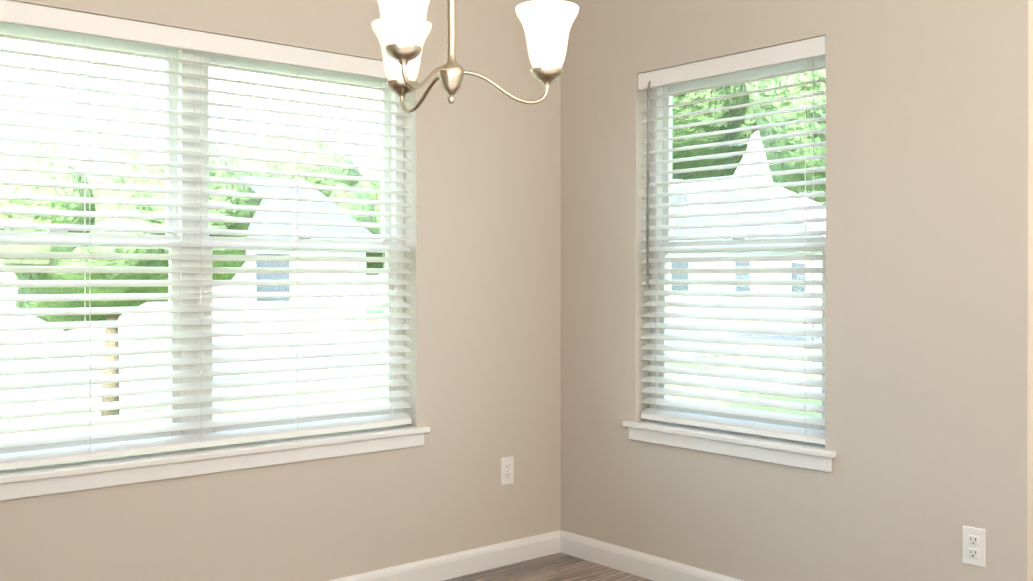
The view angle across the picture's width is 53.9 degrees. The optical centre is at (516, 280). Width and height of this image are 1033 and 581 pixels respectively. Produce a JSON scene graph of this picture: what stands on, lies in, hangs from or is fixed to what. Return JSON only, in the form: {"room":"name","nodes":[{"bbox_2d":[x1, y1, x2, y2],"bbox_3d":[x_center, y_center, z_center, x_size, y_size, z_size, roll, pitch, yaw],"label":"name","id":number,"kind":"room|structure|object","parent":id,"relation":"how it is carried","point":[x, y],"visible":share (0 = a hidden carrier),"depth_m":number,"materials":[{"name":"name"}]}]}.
{"room":"dining room","nodes":[
{"label":"dining room","id":0,"kind":"room"},
{"bbox_2d":[0,0,560,580],"bbox_3d":[-1.096,-0.608,3.493,3.570,3.614,0.160,0,0,-40],"label":"wall","id":1,"kind":"structure","parent":0,"point":[484,266],"depth_m":4.04,"materials":[{"name":"beige paint"}]},
{"bbox_2d":[0,23,403,469],"bbox_3d":[-1.131,-0.133,3.513,1.740,1.418,0.067,0,0,-40],"label":"window","id":2,"kind":"structure","parent":1,"relation":"in","point":[48,35],"depth_m":3.49,"materials":[{"name":"white plastic"}]},
{"bbox_2d":[0,0,411,469],"bbox_3d":[-1.074,-0.138,3.446,1.734,1.405,0.083,0,0,-40],"label":"window blind","id":3,"kind":"object","parent":2,"relation":"attached to","point":[54,19],"visible":0.85,"depth_m":3.43,"materials":[{"name":"white plastic"}]},
{"bbox_2d":[0,425,429,500],"bbox_3d":[-1.073,0.614,3.447,1.830,0.074,0.117,0,0,-40],"label":"sill","id":4,"kind":"structure","parent":1,"relation":"attached to","point":[26,482],"depth_m":3.40,"materials":[{"name":"white paint"}]},
{"bbox_2d":[329,530,560,580],"bbox_3d":[-1.029,1.151,3.444,3.220,0.095,0.013,0,0,-40],"label":"baseboard","id":5,"kind":"structure","parent":1,"relation":"attached to","point":[484,558],"depth_m":4.15,"materials":[{"name":"white paint"}]},
{"bbox_2d":[500,456,513,484],"bbox_3d":[-0.039,0.801,4.285,0.070,0.115,0.009,0,0,-40],"label":"electrical outlet","id":6,"kind":"object","parent":1,"relation":"attached to","point":[506,470],"visible":1,"depth_m":4.28,"materials":[{"name":"white plastic"}]},
{"bbox_2d":[443,552,652,580],"bbox_3d":[1.149,1.265,1.628,4.570,0.120,5.920,0,0,-40],"label":"floor","id":7,"kind":"structure","parent":0,"point":[560,566],"depth_m":4.17,"materials":[{"name":"brown wood"}]},
{"bbox_2d":[561,0,973,580],"bbox_3d":[0.851,-0.233,3.836,0.160,2.860,1.840,0,0,-40],"label":"wall","id":8,"kind":"structure","parent":0,"point":[889,497],"depth_m":3.45,"materials":[{"name":"beige paint"}]},
{"bbox_2d":[561,530,742,580],"bbox_3d":[0.851,1.150,3.708,0.013,0.095,1.983,0,0,-40],"label":"baseboard","id":9,"kind":"structure","parent":8,"relation":"attached to","point":[644,565],"depth_m":4.15,"materials":[{"name":"white paint"}]},
{"bbox_2d":[623,420,835,472],"bbox_3d":[0.791,0.612,3.827,0.117,0.074,0.970,0,0,-40],"label":"sill","id":10,"kind":"structure","parent":8,"relation":"attached to","point":[807,455],"depth_m":3.75,"materials":[{"name":"white paint"}]},
{"bbox_2d":[650,56,825,430],"bbox_3d":[0.860,-0.134,3.883,0.065,1.418,0.880,0,0,-40],"label":"window","id":11,"kind":"structure","parent":8,"relation":"in","point":[748,75],"depth_m":4.00,"materials":[{"name":"white plastic"}]},
{"bbox_2d":[638,35,825,444],"bbox_3d":[0.793,-0.139,3.826,0.083,1.405,0.874,0,0,-40],"label":"window blind","id":12,"kind":"object","parent":11,"relation":"attached to","point":[805,49],"visible":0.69,"depth_m":3.79,"materials":[{"name":"white plastic"}]},
{"bbox_2d":[963,525,985,567],"bbox_3d":[1.385,0.805,3.079,0.009,0.115,0.070,0,0,-40],"label":"electrical outlet","id":13,"kind":"object","parent":8,"relation":"attached to","point":[974,546],"visible":1,"depth_m":3.08,"materials":[{"name":"white plastic"}]},
{"bbox_2d":[973,0,1032,580],"bbox_3d":[1.879,-0.231,3.397,1.160,2.860,0.160,0,0,-40],"label":"wall","id":14,"kind":"structure","parent":0,"point":[1003,296],"depth_m":3.01,"materials":[{"name":"beige paint"}]},
{"bbox_3d":[1.052,-1.894,1.731,5.170,1.283,6.220,0,0,-40],"label":"ceiling","id":15,"kind":"structure","parent":0,"visible":0},
{"bbox_2d":[371,0,578,112],"bbox_3d":[-0.168,-1.176,2.126,0.480,1.622,0.443,0,0,-40],"label":"chandelier","id":16,"kind":"object","parent":15,"relation":"hanging from","point":[402,29],"visible":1,"depth_m":2.08,"materials":[{"name":"white glass"}]},
{"label":"outside","id":17,"kind":"structure","parent":0,"visible":0},
{"bbox_2d":[0,289,821,469],"bbox_3d":[5.736,1.710,28.870,220.000,0.300,210.000,0,0,-40],"label":"ground","id":18,"kind":"structure","parent":17,"point":[370,402],"depth_m":14.27,"materials":[{"name":"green plant"}]},
{"bbox_2d":[0,140,261,415],"bbox_3d":[-4.841,-0.030,11.800,3.180,3.315,2.893,0,0,-40],"label":"tree","id":19,"kind":"object","parent":18,"relation":"on","point":[98,208],"depth_m":11.07,"materials":[{"name":"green plant"}]},
{"bbox_2d":[0,131,380,348],"bbox_3d":[-13.084,-1.190,28.626,15.900,5.500,9.900,0,0,-40],"label":"house","id":20,"kind":"structure","parent":18,"relation":"on","point":[259,189],"depth_m":28.39,"materials":[{"name":"white"}]},
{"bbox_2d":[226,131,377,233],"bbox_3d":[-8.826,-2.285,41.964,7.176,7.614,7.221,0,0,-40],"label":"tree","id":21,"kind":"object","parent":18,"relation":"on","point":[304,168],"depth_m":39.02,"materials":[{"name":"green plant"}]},
{"bbox_2d":[359,164,384,274],"bbox_3d":[-5.127,-2.221,47.885,8.096,7.446,6.714,0,0,-40],"label":"tree","id":22,"kind":"object","parent":18,"relation":"on","point":[372,185],"depth_m":45.69,"materials":[{"name":"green plant"}]},
{"bbox_2d":[0,322,821,410],"bbox_3d":[11.884,1.560,21.627,200.000,0.050,27.000,0,0,-40],"label":"street","id":23,"kind":"structure","parent":18,"relation":"on","point":[318,371],"depth_m":18.48,"materials":[{"name":"grey asphalt"}]},
{"bbox_2d":[672,83,757,179],"bbox_3d":[1.646,-1.683,14.974,4.093,6.593,4.786,0,0,-40],"label":"tree","id":24,"kind":"object","parent":18,"relation":"on","point":[699,129],"depth_m":13.15,"materials":[{"name":"green plant"}]},
{"bbox_2d":[668,181,824,320],"bbox_3d":[6.358,-1.697,45.125,13.900,6.400,9.900,0,0,-40],"label":"house","id":25,"kind":"structure","parent":18,"relation":"on","point":[737,206],"depth_m":42.85,"materials":[{"name":"grey"}]},
{"bbox_2d":[745,69,825,204],"bbox_3d":[5.806,-1.391,9.151,6.652,6.060,6.283,0,0,-40],"label":"tree","id":26,"kind":"object","parent":18,"relation":"on","point":[796,127],"depth_m":8.35,"materials":[{"name":"green plant"}]}
]}

